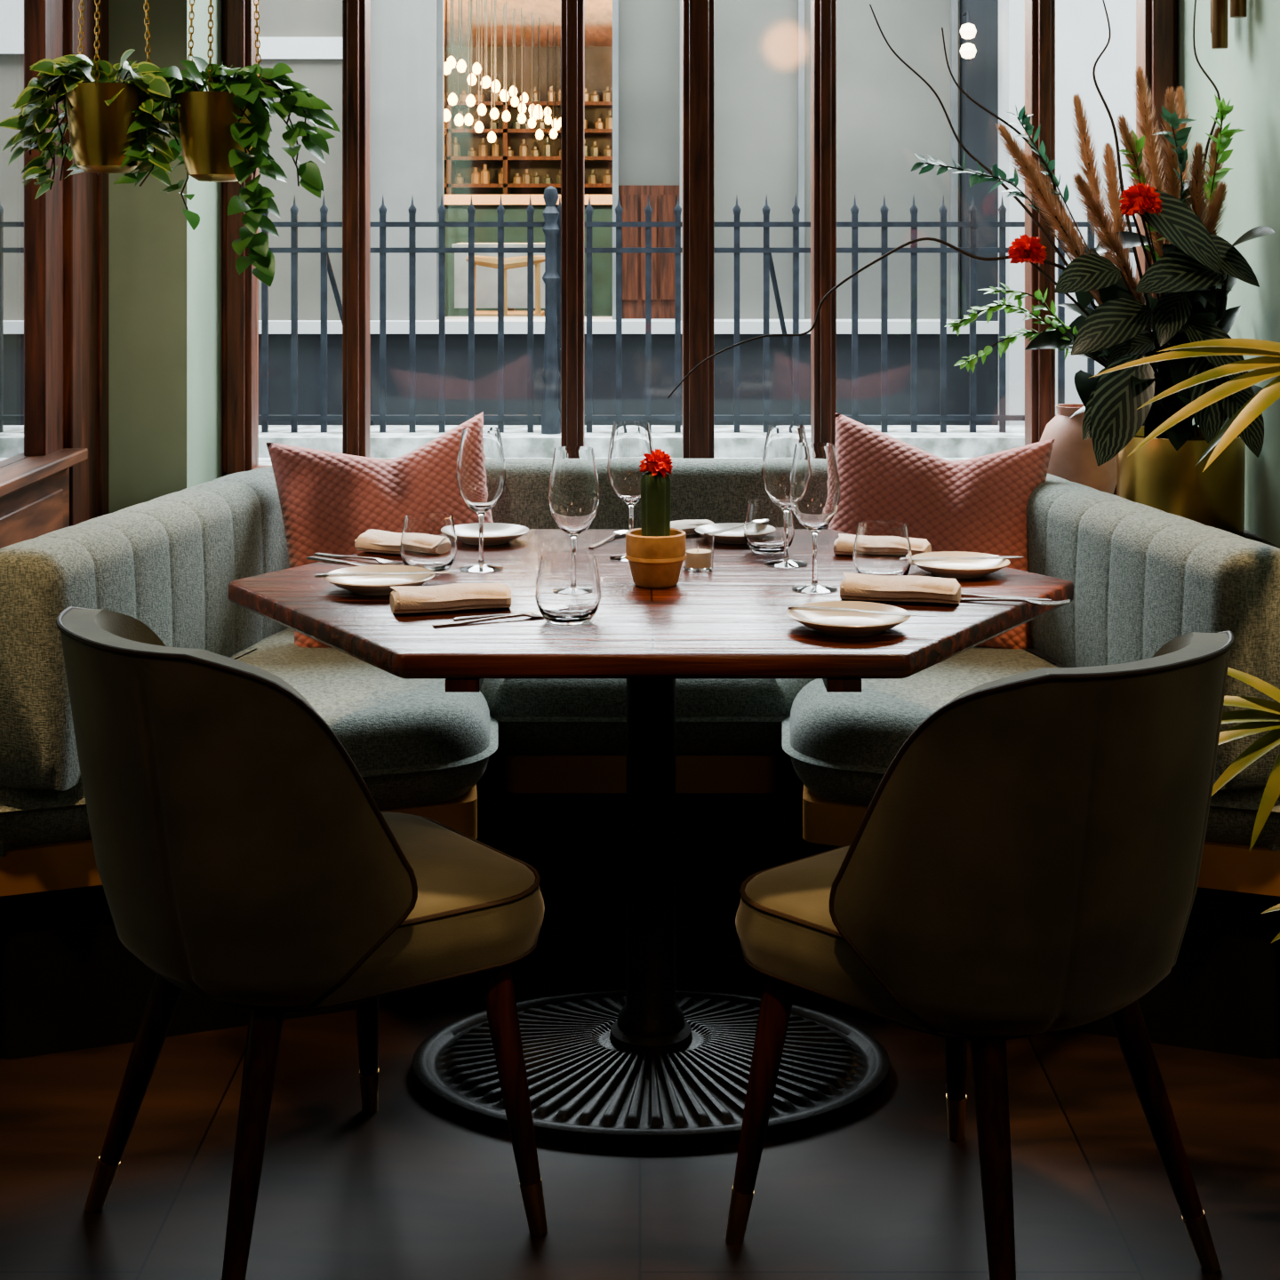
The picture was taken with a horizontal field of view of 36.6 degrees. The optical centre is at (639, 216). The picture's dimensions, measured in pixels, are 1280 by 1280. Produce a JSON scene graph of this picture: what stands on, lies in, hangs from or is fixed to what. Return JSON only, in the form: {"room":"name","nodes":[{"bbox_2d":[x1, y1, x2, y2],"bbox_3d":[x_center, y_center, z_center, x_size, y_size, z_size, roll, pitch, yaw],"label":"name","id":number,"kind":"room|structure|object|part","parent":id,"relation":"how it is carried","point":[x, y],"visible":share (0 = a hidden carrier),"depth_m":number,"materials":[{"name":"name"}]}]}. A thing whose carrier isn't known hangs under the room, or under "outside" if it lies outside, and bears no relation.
{"room":"restaurant","nodes":[
{"label":"restaurant","id":0,"kind":"room"},
{"bbox_2d":[108,0,222,513],"bbox_3d":[-1.153,-0.040,4.550,0.293,2.700,0.500,0,0,0],"label":"wall pillar","id":1,"kind":"structure","parent":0,"point":[165,275],"depth_m":4.30,"materials":[{"name":"green paint"}]},
{"bbox_2d":[0,932,1279,1279],"bbox_3d":[0.000,1.340,1.600,6.000,0.060,6.400,0,0,0],"label":"floor","id":2,"kind":"structure","parent":0,"point":[412,1188],"depth_m":2.65,"materials":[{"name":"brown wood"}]},
{"bbox_2d":[56,606,547,1279],"bbox_3d":[-0.450,0.910,2.517,0.588,0.807,0.515,0,0,-38],"label":"dining chair","id":3,"kind":"object","parent":2,"relation":"on","point":[244,856],"visible":1,"depth_m":2.30,"materials":[{"name":"green fabric"}]},
{"bbox_3d":[-0.647,1.098,2.549,0.133,0.310,0.043,0,0,-3],"label":"leg","id":4,"kind":"part","parent":3,"relation":"part of","materials":[{"name":"brown wood"}]},
{"bbox_3d":[-0.467,1.098,2.318,0.043,0.310,0.133,0,0,17],"label":"leg","id":5,"kind":"part","parent":3,"relation":"part of","materials":[{"name":"brown wood"}]},
{"bbox_3d":[-0.396,1.099,2.792,0.042,0.305,0.088,0,0,0],"label":"leg","id":6,"kind":"part","parent":3,"relation":"part of","materials":[{"name":"brown wood"}]},
{"bbox_3d":[-0.397,0.905,2.559,0.452,0.121,0.443,0,0,-38],"label":"seat","id":7,"kind":"part","parent":3,"relation":"part of","materials":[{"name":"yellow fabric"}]},
{"bbox_3d":[-0.171,1.099,2.503,0.088,0.305,0.042,0,0,14],"label":"leg","id":8,"kind":"part","parent":3,"relation":"part of","materials":[{"name":"brown wood"}]},
{"bbox_2d":[0,458,1279,1059],"bbox_3d":[0.000,0.910,3.544,2.176,0.800,1.220,0,0,0],"label":"bench","id":9,"kind":"object","parent":2,"relation":"on","point":[770,772],"visible":0.46,"depth_m":3.25,"materials":[{"name":"fabric"}]},
{"bbox_3d":[-0.649,0.903,3.550,0.811,0.179,1.207,0,0,0],"label":"seat","id":10,"kind":"part","parent":9,"relation":"part of","materials":[{"name":"fabric"}]},
{"bbox_2d":[265,411,493,647],"bbox_3d":[-0.484,0.621,3.767,0.479,0.459,0.200,0,0,-11],"label":"throw pillow","id":11,"kind":"object","parent":9,"relation":"on","point":[328,500],"visible":0.41,"depth_m":3.73,"materials":[{"name":"pink fabric"}]},
{"bbox_3d":[0.000,0.903,3.810,1.290,0.179,0.668,0,0,0],"label":"seat","id":12,"kind":"part","parent":9,"relation":"part of","materials":[{"name":"fabric"}]},
{"bbox_2d":[828,412,1054,648],"bbox_3d":[0.563,0.615,3.745,0.450,0.447,0.210,0,0,20],"label":"throw pillow","id":13,"kind":"object","parent":9,"relation":"on","point":[978,504],"visible":0.56,"depth_m":3.71,"materials":[{"name":"pink fabric"}]},
{"bbox_3d":[0.649,0.903,3.550,0.811,0.179,1.207,0,0,0],"label":"seat","id":14,"kind":"part","parent":9,"relation":"part of","materials":[{"name":"fabric"}]},
{"bbox_2d":[228,528,1073,1146],"bbox_3d":[0.017,0.935,2.970,1.298,0.750,0.994,0,0,0],"label":"dining table","id":15,"kind":"object","parent":2,"relation":"on","point":[650,1062],"visible":0.91,"depth_m":2.86,"materials":[{"name":"brown wood"}]},
{"bbox_2d":[306,555,367,566],"bbox_3d":[-0.459,0.557,3.104,0.203,0.004,0.016,0,0,35],"label":"table knife","id":16,"kind":"object","parent":15,"relation":"on","point":[317,558],"visible":0.59,"depth_m":3.13,"materials":[{"name":"silver metal"}]},
{"bbox_2d":[314,552,403,564],"bbox_3d":[-0.453,0.556,3.144,0.195,0.008,0.022,0,0,33],"label":"fork","id":17,"kind":"object","parent":15,"relation":"on","point":[379,560],"visible":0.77,"depth_m":3.14,"materials":[{"name":"silver metal"}]},
{"bbox_2d":[354,528,401,554],"bbox_3d":[-0.390,0.544,3.210,0.163,0.032,0.072,0,0,28],"label":"folded napkin","id":18,"kind":"object","parent":15,"relation":"on","point":[371,540],"visible":0.44,"depth_m":3.20,"materials":[{"name":"fabric"}]},
{"bbox_2d":[323,564,435,595],"bbox_3d":[-0.390,0.548,2.900,0.166,0.022,0.166,0,0,0],"label":"plate","id":19,"kind":"object","parent":15,"relation":"on","point":[373,585],"visible":0.84,"depth_m":2.93,"materials":[{"name":"white ceramic"}]},
{"bbox_2d":[314,571,450,577],"bbox_3d":[-0.384,0.534,2.895,0.203,0.004,0.016,0,0,-10],"label":"table knife","id":20,"kind":"object","parent":19,"relation":"on","point":[347,574],"visible":1,"depth_m":2.89,"materials":[{"name":"silver metal"}]},
{"bbox_2d":[400,512,457,575],"bbox_3d":[-0.332,0.515,3.040,0.090,0.088,0.090,0,0,0],"label":"water tumbler","id":21,"kind":"object","parent":15,"relation":"on","point":[428,540],"visible":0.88,"depth_m":3.01,"materials":[{"name":"clear glass"}]},
{"bbox_2d":[389,583,511,614],"bbox_3d":[-0.270,0.543,2.755,0.168,0.033,0.074,0,0,-14],"label":"folded napkin","id":22,"kind":"object","parent":15,"relation":"on","point":[459,596],"visible":1,"depth_m":2.73,"materials":[{"name":"fabric"}]},
{"bbox_2d":[456,426,505,572],"bbox_3d":[-0.252,0.449,3.070,0.079,0.222,0.079,0,0,0],"label":"wine glass","id":23,"kind":"object","parent":15,"relation":"on","point":[481,466],"visible":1,"depth_m":3.04,"materials":[{"name":"clear glass"}]},
{"bbox_2d":[432,613,543,627],"bbox_3d":[-0.193,0.556,2.676,0.195,0.008,0.022,0,0,-24],"label":"fork","id":24,"kind":"object","parent":15,"relation":"on","point":[532,615],"visible":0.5,"depth_m":2.66,"materials":[{"name":"silver metal"}]},
{"bbox_2d":[454,522,529,544],"bbox_3d":[-0.265,0.549,3.330,0.149,0.020,0.149,0,0,0],"label":"plate","id":25,"kind":"object","parent":15,"relation":"on","point":[494,533],"visible":0.78,"depth_m":3.36,"materials":[{"name":"white ceramic"}]},
{"bbox_2d":[453,611,540,621],"bbox_3d":[-0.164,0.557,2.716,0.203,0.004,0.016,0,0,-24],"label":"table knife","id":26,"kind":"object","parent":15,"relation":"on","point":[465,618],"visible":0.51,"depth_m":2.69,"materials":[{"name":"silver metal"}]},
{"bbox_2d":[535,552,601,625],"bbox_3d":[-0.099,0.515,2.670,0.092,0.090,0.092,0,0,0],"label":"water tumbler","id":27,"kind":"object","parent":15,"relation":"on","point":[568,589],"visible":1,"depth_m":2.64,"materials":[{"name":"clear glass"}]},
{"bbox_2d":[548,446,599,551],"bbox_3d":[-0.098,0.452,2.870,0.077,0.215,0.077,0,0,0],"label":"wine glass","id":28,"kind":"object","parent":15,"relation":"on","point":[573,488],"visible":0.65,"depth_m":2.84,"materials":[{"name":"clear glass"}]},
{"bbox_2d":[588,529,627,549],"bbox_3d":[-0.053,0.556,3.336,0.030,0.007,0.172,0,0,20],"label":"spoon","id":29,"kind":"object","parent":15,"relation":"on","point":[618,532],"visible":0.85,"depth_m":3.33,"materials":[{"name":"silver metal"}]},
{"bbox_2d":[607,420,654,561],"bbox_3d":[-0.015,0.449,3.166,0.079,0.222,0.079,0,0,0],"label":"wine glass","id":30,"kind":"object","parent":15,"relation":"on","point":[630,440],"visible":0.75,"depth_m":3.14,"materials":[{"name":"clear glass"}]},
{"bbox_3d":[0.017,0.612,2.970,0.540,0.036,0.980,0,0,0],"label":"under frame","id":31,"kind":"part","parent":15,"relation":"part of","materials":[{"name":"brown wood"}]},
{"bbox_2d":[624,448,686,588],"bbox_3d":[0.024,0.456,2.940,0.094,0.207,0.094,0,0,0],"label":"potted cactus","id":32,"kind":"object","parent":15,"relation":"on","point":[655,554],"visible":1,"depth_m":2.92,"materials":[{"name":"ceramic"}]},
{"bbox_3d":[0.024,0.442,2.940,0.046,0.115,0.042,0,0,0],"label":"cactus stem","id":33,"kind":"part","parent":32,"relation":"part of","materials":[{"name":"green plant"}]},
{"bbox_2d":[670,519,713,533],"bbox_3d":[0.070,0.548,3.400,0.120,0.023,0.053,0,0,-20],"label":"folded napkin","id":34,"kind":"object","parent":15,"relation":"on","point":[688,526],"visible":0.45,"depth_m":3.39,"materials":[{"name":"fabric"}]},
{"bbox_2d":[682,532,714,572],"bbox_3d":[0.092,0.532,3.060,0.052,0.055,0.052,0,0,0],"label":"votive candle","id":35,"kind":"object","parent":15,"relation":"on","point":[699,546],"visible":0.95,"depth_m":3.04,"materials":[{"name":"clear glass"}]},
{"bbox_2d":[695,522,746,543],"bbox_3d":[0.165,0.550,3.340,0.141,0.019,0.141,0,0,0],"label":"plate","id":36,"kind":"object","parent":15,"relation":"on","point":[735,536],"visible":0.48,"depth_m":3.37,"materials":[{"name":"white ceramic"}]},
{"bbox_2d":[705,523,743,534],"bbox_3d":[0.169,0.537,3.345,0.030,0.007,0.172,0,0,40],"label":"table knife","id":37,"kind":"object","parent":36,"relation":"on","point":[741,524],"visible":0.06,"depth_m":3.32,"materials":[{"name":"silver metal"}]},
{"bbox_2d":[743,498,794,554],"bbox_3d":[0.215,0.518,3.220,0.086,0.084,0.086,0,0,0],"label":"water tumbler","id":38,"kind":"object","parent":15,"relation":"on","point":[764,522],"visible":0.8,"depth_m":3.19,"materials":[{"name":"clear glass"}]},
{"bbox_2d":[761,424,807,567],"bbox_3d":[0.235,0.449,3.110,0.079,0.222,0.079,0,0,0],"label":"wine glass","id":39,"kind":"object","parent":15,"relation":"on","point":[781,439],"visible":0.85,"depth_m":3.08,"materials":[{"name":"clear glass"}]},
{"bbox_2d":[789,441,840,593],"bbox_3d":[0.262,0.451,2.900,0.077,0.218,0.077,0,0,0],"label":"wine glass","id":40,"kind":"object","parent":15,"relation":"on","point":[814,483],"visible":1,"depth_m":2.87,"materials":[{"name":"clear glass"}]},
{"bbox_2d":[787,600,910,636],"bbox_3d":[0.283,0.548,2.620,0.166,0.022,0.166,0,0,0],"label":"plate","id":41,"kind":"object","parent":15,"relation":"on","point":[833,623],"visible":0.97,"depth_m":2.64,"materials":[{"name":"white ceramic"}]},
{"bbox_2d":[787,605,937,616],"bbox_3d":[0.301,0.534,2.620,0.203,0.004,0.016,0,0,14],"label":"table knife","id":42,"kind":"object","parent":41,"relation":"on","point":[791,607],"visible":1,"depth_m":2.62,"materials":[{"name":"silver metal"}]},
{"bbox_2d":[852,520,911,575],"bbox_3d":[0.370,0.515,2.955,0.090,0.088,0.090,0,0,0],"label":"water tumbler","id":43,"kind":"object","parent":15,"relation":"on","point":[880,548],"visible":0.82,"depth_m":2.92,"materials":[{"name":"clear glass"}]},
{"bbox_2d":[833,533,931,556],"bbox_3d":[0.400,0.544,3.190,0.154,0.030,0.068,0,0,18],"label":"folded napkin","id":44,"kind":"object","parent":15,"relation":"on","point":[843,545],"visible":0.29,"depth_m":3.18,"materials":[{"name":"fabric"}]},
{"bbox_2d":[840,572,960,604],"bbox_3d":[0.380,0.543,2.820,0.172,0.034,0.076,0,0,14],"label":"folded napkin","id":45,"kind":"object","parent":15,"relation":"on","point":[854,586],"visible":1,"depth_m":2.80,"materials":[{"name":"fabric"}]},
{"bbox_2d":[911,551,1010,578],"bbox_3d":[0.500,0.549,3.030,0.158,0.021,0.158,0,0,0],"label":"plate","id":46,"kind":"object","parent":15,"relation":"on","point":[955,569],"visible":0.94,"depth_m":3.05,"materials":[{"name":"white ceramic"}]},
{"bbox_2d":[912,556,1023,561],"bbox_3d":[0.506,0.535,3.030,0.203,0.004,0.016,0,0,-12],"label":"table knife","id":47,"kind":"object","parent":46,"relation":"on","point":[986,557],"visible":0.81,"depth_m":3.03,"materials":[{"name":"silver metal"}]},
{"bbox_2d":[960,592,1051,600],"bbox_3d":[0.501,0.557,2.845,0.203,0.004,0.016,0,0,14],"label":"table knife","id":48,"kind":"object","parent":15,"relation":"on","point":[962,594],"visible":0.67,"depth_m":2.84,"materials":[{"name":"silver metal"}]},
{"bbox_2d":[960,598,1070,605],"bbox_3d":[0.522,0.556,2.799,0.195,0.008,0.022,0,0,14],"label":"fork","id":49,"kind":"object","parent":15,"relation":"on","point":[1064,602],"visible":0.91,"depth_m":2.79,"materials":[{"name":"silver metal"}]},
{"bbox_2d":[725,631,1234,1279],"bbox_3d":[0.438,0.910,2.430,0.515,0.807,0.588,0,0,-40],"label":"dining chair","id":50,"kind":"object","parent":2,"relation":"on","point":[1027,861],"visible":1,"depth_m":2.21,"materials":[{"name":"green fabric"}]},
{"bbox_3d":[0.162,1.099,2.475,0.088,0.305,0.042,0,0,-2],"label":"leg","id":51,"kind":"part","parent":50,"relation":"part of","materials":[{"name":"brown wood"}]},
{"bbox_3d":[0.395,0.905,2.482,0.443,0.121,0.452,0,0,-40],"label":"seat","id":52,"kind":"part","parent":50,"relation":"part of","materials":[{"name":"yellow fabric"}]},
{"bbox_3d":[0.442,1.099,2.710,0.042,0.305,0.088,0,0,12],"label":"leg","id":53,"kind":"part","parent":50,"relation":"part of","materials":[{"name":"brown wood"}]},
{"bbox_3d":[0.413,1.098,2.232,0.043,0.310,0.133,0,0,-5],"label":"leg","id":54,"kind":"part","parent":50,"relation":"part of","materials":[{"name":"brown wood"}]},
{"bbox_3d":[0.637,1.098,2.421,0.133,0.310,0.043,0,0,15],"label":"leg","id":55,"kind":"part","parent":50,"relation":"part of","materials":[{"name":"brown wood"}]},
{"bbox_2d":[1089,338,1279,943],"bbox_3d":[0.955,0.707,2.594,0.454,1.206,0.750,0,0,-43],"label":"potted palm","id":56,"kind":"object","parent":2,"relation":"on","point":[1264,716],"visible":0.84,"depth_m":2.75,"materials":[{"name":"plant"}]},
{"bbox_2d":[624,528,686,588],"bbox_3d":[0.024,0.519,2.940,0.094,0.080,0.094,0,0,0],"label":"clay pot","id":57,"kind":"object","parent":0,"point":[655,556],"depth_m":2.91,"materials":[{"name":"orange ceramic"}]},
{"bbox_2d":[1177,0,1279,547],"bbox_3d":[1.345,-0.040,3.500,0.100,2.700,2.600,0,0,0],"label":"wall","id":58,"kind":"structure","parent":0,"point":[1246,73],"depth_m":4.09,"materials":[{"name":"green paint"}]},
{"bbox_2d":[1210,0,1247,48],"bbox_3d":[1.261,-0.505,4.150,0.068,0.290,0.200,0,0,0],"label":"wall sconce","id":59,"kind":"object","parent":58,"relation":"attached to","point":[1219,8],"visible":1,"depth_m":4.13,"materials":[{"name":"brown metal"}]},
{"bbox_2d":[1240,528,1279,548],"bbox_3d":[0.048,0.990,3.810,2.495,0.640,1.660,0,0,0],"label":"trim","id":60,"kind":"structure","parent":58,"relation":"attached to","point":[1246,534],"depth_m":4.03,"materials":[{"name":"paint"}]},
{"bbox_2d":[667,0,1275,535],"bbox_3d":[0.670,0.089,4.058,1.230,1.159,0.517,0,0,0],"label":"floral arrangement","id":61,"kind":"object","parent":60,"relation":"on","point":[1194,274],"visible":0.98,"depth_m":3.98,"materials":[{"name":"green plant"}]},
{"bbox_3d":[1.145,0.564,4.100,0.264,0.211,0.264,0,0,0],"label":"brass planter","id":62,"kind":"part","parent":61,"relation":"part of","materials":[{"name":"gold metal"}]},
{"bbox_2d":[1039,403,1116,494],"bbox_3d":[1.000,0.550,4.420,0.184,0.235,0.184,0,0,0],"label":"vase","id":63,"kind":"object","parent":60,"relation":"on","point":[1072,459],"visible":0.47,"depth_m":4.35,"materials":[{"name":"ceramic"}]},
{"bbox_3d":[0.144,-0.040,4.710,2.302,2.700,0.140,0,0,0],"label":"wall","id":64,"kind":"structure","parent":0,"visible":0},
{"bbox_2d":[222,0,1177,494],"bbox_3d":[0.144,-0.235,4.690,2.302,1.810,0.110,0,0,0],"label":"frame","id":65,"kind":"object","parent":64,"relation":"attached to","point":[1156,20],"visible":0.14,"depth_m":4.65,"materials":[{"name":"brown wood"}]},
{"bbox_2d":[811,2,812,441],"bbox_3d":[0.141,-0.225,4.712,2.151,1.670,0.004,0,0,0],"label":"glass pane","id":66,"kind":"object","parent":64,"relation":"attached to","point":[812,3],"visible":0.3,"depth_m":4.71,"materials":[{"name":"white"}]},
{"bbox_3d":[0.000,-1.440,1.540,6.200,0.100,6.480,0,0,0],"label":"ceiling","id":67,"kind":"structure","parent":0,"visible":0},
{"bbox_2d":[0,0,194,199],"bbox_3d":[-0.951,-0.710,3.422,0.365,1.360,0.271,0,0,-3],"label":"potted plant","id":68,"kind":"object","parent":67,"relation":"hanging from","point":[100,116],"visible":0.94,"depth_m":3.35,"materials":[{"name":"green plant"}]},
{"bbox_3d":[-0.934,-0.152,3.400,0.150,0.155,0.150,0,0,0],"label":"brass pot","id":69,"kind":"part","parent":68,"relation":"part of","materials":[{"name":"gold metal"}]},
{"bbox_3d":[-0.933,-0.806,3.383,0.135,1.168,0.120,0,0,0],"label":"chain","id":70,"kind":"part","parent":68,"relation":"part of","materials":[{"name":"gold metal"}]},
{"bbox_2d":[113,0,340,287],"bbox_3d":[-0.725,-0.635,3.399,0.390,1.509,0.302,0,0,0],"label":"potted plant","id":71,"kind":"object","parent":67,"relation":"hanging from","point":[225,131],"visible":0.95,"depth_m":3.34,"materials":[{"name":"green plant"}]},
{"bbox_3d":[-0.739,-0.138,3.400,0.150,0.155,0.150,0,0,0],"label":"brass pot","id":72,"kind":"part","parent":71,"relation":"part of","materials":[{"name":"gold metal"}]},
{"bbox_3d":[-0.738,-0.799,3.383,0.135,1.182,0.120,0,0,0],"label":"chain","id":73,"kind":"part","parent":71,"relation":"part of","materials":[{"name":"gold metal"}]},
{"bbox_3d":[-0.800,0.810,10.700,3.600,0.100,4.800,0,0,0],"label":"floor","id":74,"kind":"structure","parent":0,"visible":0},
{"bbox_2d":[451,242,544,311],"bbox_3d":[-0.650,0.445,9.275,0.460,0.630,0.450,0,0,0],"label":"cafe table","id":75,"kind":"object","parent":74,"relation":"on","point":[486,297],"visible":0.31,"depth_m":9.06,"materials":[{"name":"white"}]},
{"bbox_2d":[465,255,544,316],"bbox_3d":[-0.600,0.467,8.727,0.364,0.586,0.366,0,0,0],"label":"cafe chair","id":76,"kind":"object","parent":74,"relation":"on","point":[511,262],"visible":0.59,"depth_m":8.60,"materials":[{"name":"brown wood"}]},
{"bbox_2d":[444,194,612,316],"bbox_3d":[-1.000,0.315,11.800,1.900,0.890,0.500,0,0,0],"label":"countertop","id":77,"kind":"structure","parent":74,"relation":"on","point":[456,206],"depth_m":11.60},
{"bbox_3d":[-1.250,-0.040,3.300,0.100,2.700,2.200,0,0,0],"label":"wall","id":78,"kind":"structure","parent":0,"visible":0},
{"bbox_2d":[0,448,87,548],"bbox_3d":[-1.212,0.647,3.625,0.115,0.325,0.850,0,0,0],"label":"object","id":79,"kind":"object","parent":78,"relation":"in","point":[35,490],"depth_m":3.80,"materials":[{"name":"brown wood"}]},
{"bbox_2d":[24,0,108,526],"bbox_3d":[-1.220,-0.165,3.750,0.080,1.950,1.100,0,0,0],"label":"frame","id":80,"kind":"object","parent":78,"relation":"attached to","point":[66,228],"visible":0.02,"depth_m":4.05,"materials":[{"name":"brown wood"}]},
{"label":"outside","id":81,"kind":"structure","parent":0,"visible":0},
{"bbox_2d":[444,0,612,47],"bbox_3d":[-0.800,-1.190,10.700,3.600,0.100,4.800,0,0,0],"label":"ceiling","id":82,"kind":"structure","parent":81,"point":[598,13],"depth_m":11.34,"materials":[{"name":"brown wood"}]},
{"bbox_2d":[444,0,560,143],"bbox_3d":[-0.648,-0.763,10.783,0.184,0.754,3.855,0,0,7],"label":"pendant bulbs","id":83,"kind":"object","parent":82,"relation":"hanging from","point":[536,113],"visible":0.9,"depth_m":10.26,"materials":[{"name":"glass"}]},
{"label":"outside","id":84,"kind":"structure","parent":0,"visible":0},
{"bbox_3d":[0.000,1.360,10.400,16.000,0.100,11.200,0,0,0],"label":"ground","id":85,"kind":"structure","parent":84,"visible":0},
{"bbox_2d":[0,425,1024,464],"bbox_3d":[0.000,0.990,5.525,12.000,0.640,1.450,0,0,0],"label":"sidewalk","id":86,"kind":"structure","parent":85,"relation":"on","point":[957,444],"depth_m":5.85,"materials":[{"name":"grey concrete"}]},
{"bbox_2d":[0,185,1135,434],"bbox_3d":[0.050,0.287,6.075,8.300,0.765,0.268,0,0,0],"label":"iron fence","id":87,"kind":"object","parent":86,"relation":"on","point":[550,417],"visible":0.6,"depth_m":5.99,"materials":[{"name":"black metal"}]},
{"bbox_2d":[0,0,1135,425],"bbox_3d":[0.000,-0.790,8.000,12.000,4.200,0.600,0,0,0],"label":"facade","id":88,"kind":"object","parent":85,"relation":"on","point":[886,115],"visible":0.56,"depth_m":8.00,"materials":[{"name":"stone"}]},
{"bbox_3d":[0.037,0.150,8.133,0.255,0.560,0.055,0,0,0],"label":"timber door panel","id":89,"kind":"part","parent":88,"relation":"part of","materials":[{"name":"brown wood"}]},
{"bbox_2d":[959,10,976,61],"bbox_3d":[1.330,-0.734,7.878,0.070,0.208,0.145,0,0,0],"label":"wall lamp","id":90,"kind":"object","parent":88,"relation":"attached to","point":[968,31],"visible":1,"depth_m":7.82,"materials":[{"name":"glass"}]},
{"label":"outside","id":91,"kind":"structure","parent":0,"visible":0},
{"bbox_2d":[444,47,612,194],"bbox_3d":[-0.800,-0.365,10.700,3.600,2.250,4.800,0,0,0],"label":"shelving unit","id":92,"kind":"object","parent":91,"point":[598,60],"depth_m":13.00,"materials":[{"name":"brown wood"}]},
{"bbox_2d":[444,86,612,194],"bbox_3d":[-0.945,-0.235,12.850,1.710,1.289,0.300,0,0,0],"label":"bottle shelves","id":93,"kind":"object","parent":92,"relation":"attached to","point":[452,148],"visible":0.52,"depth_m":12.77,"materials":[{"name":"brown wood"}]}
]}

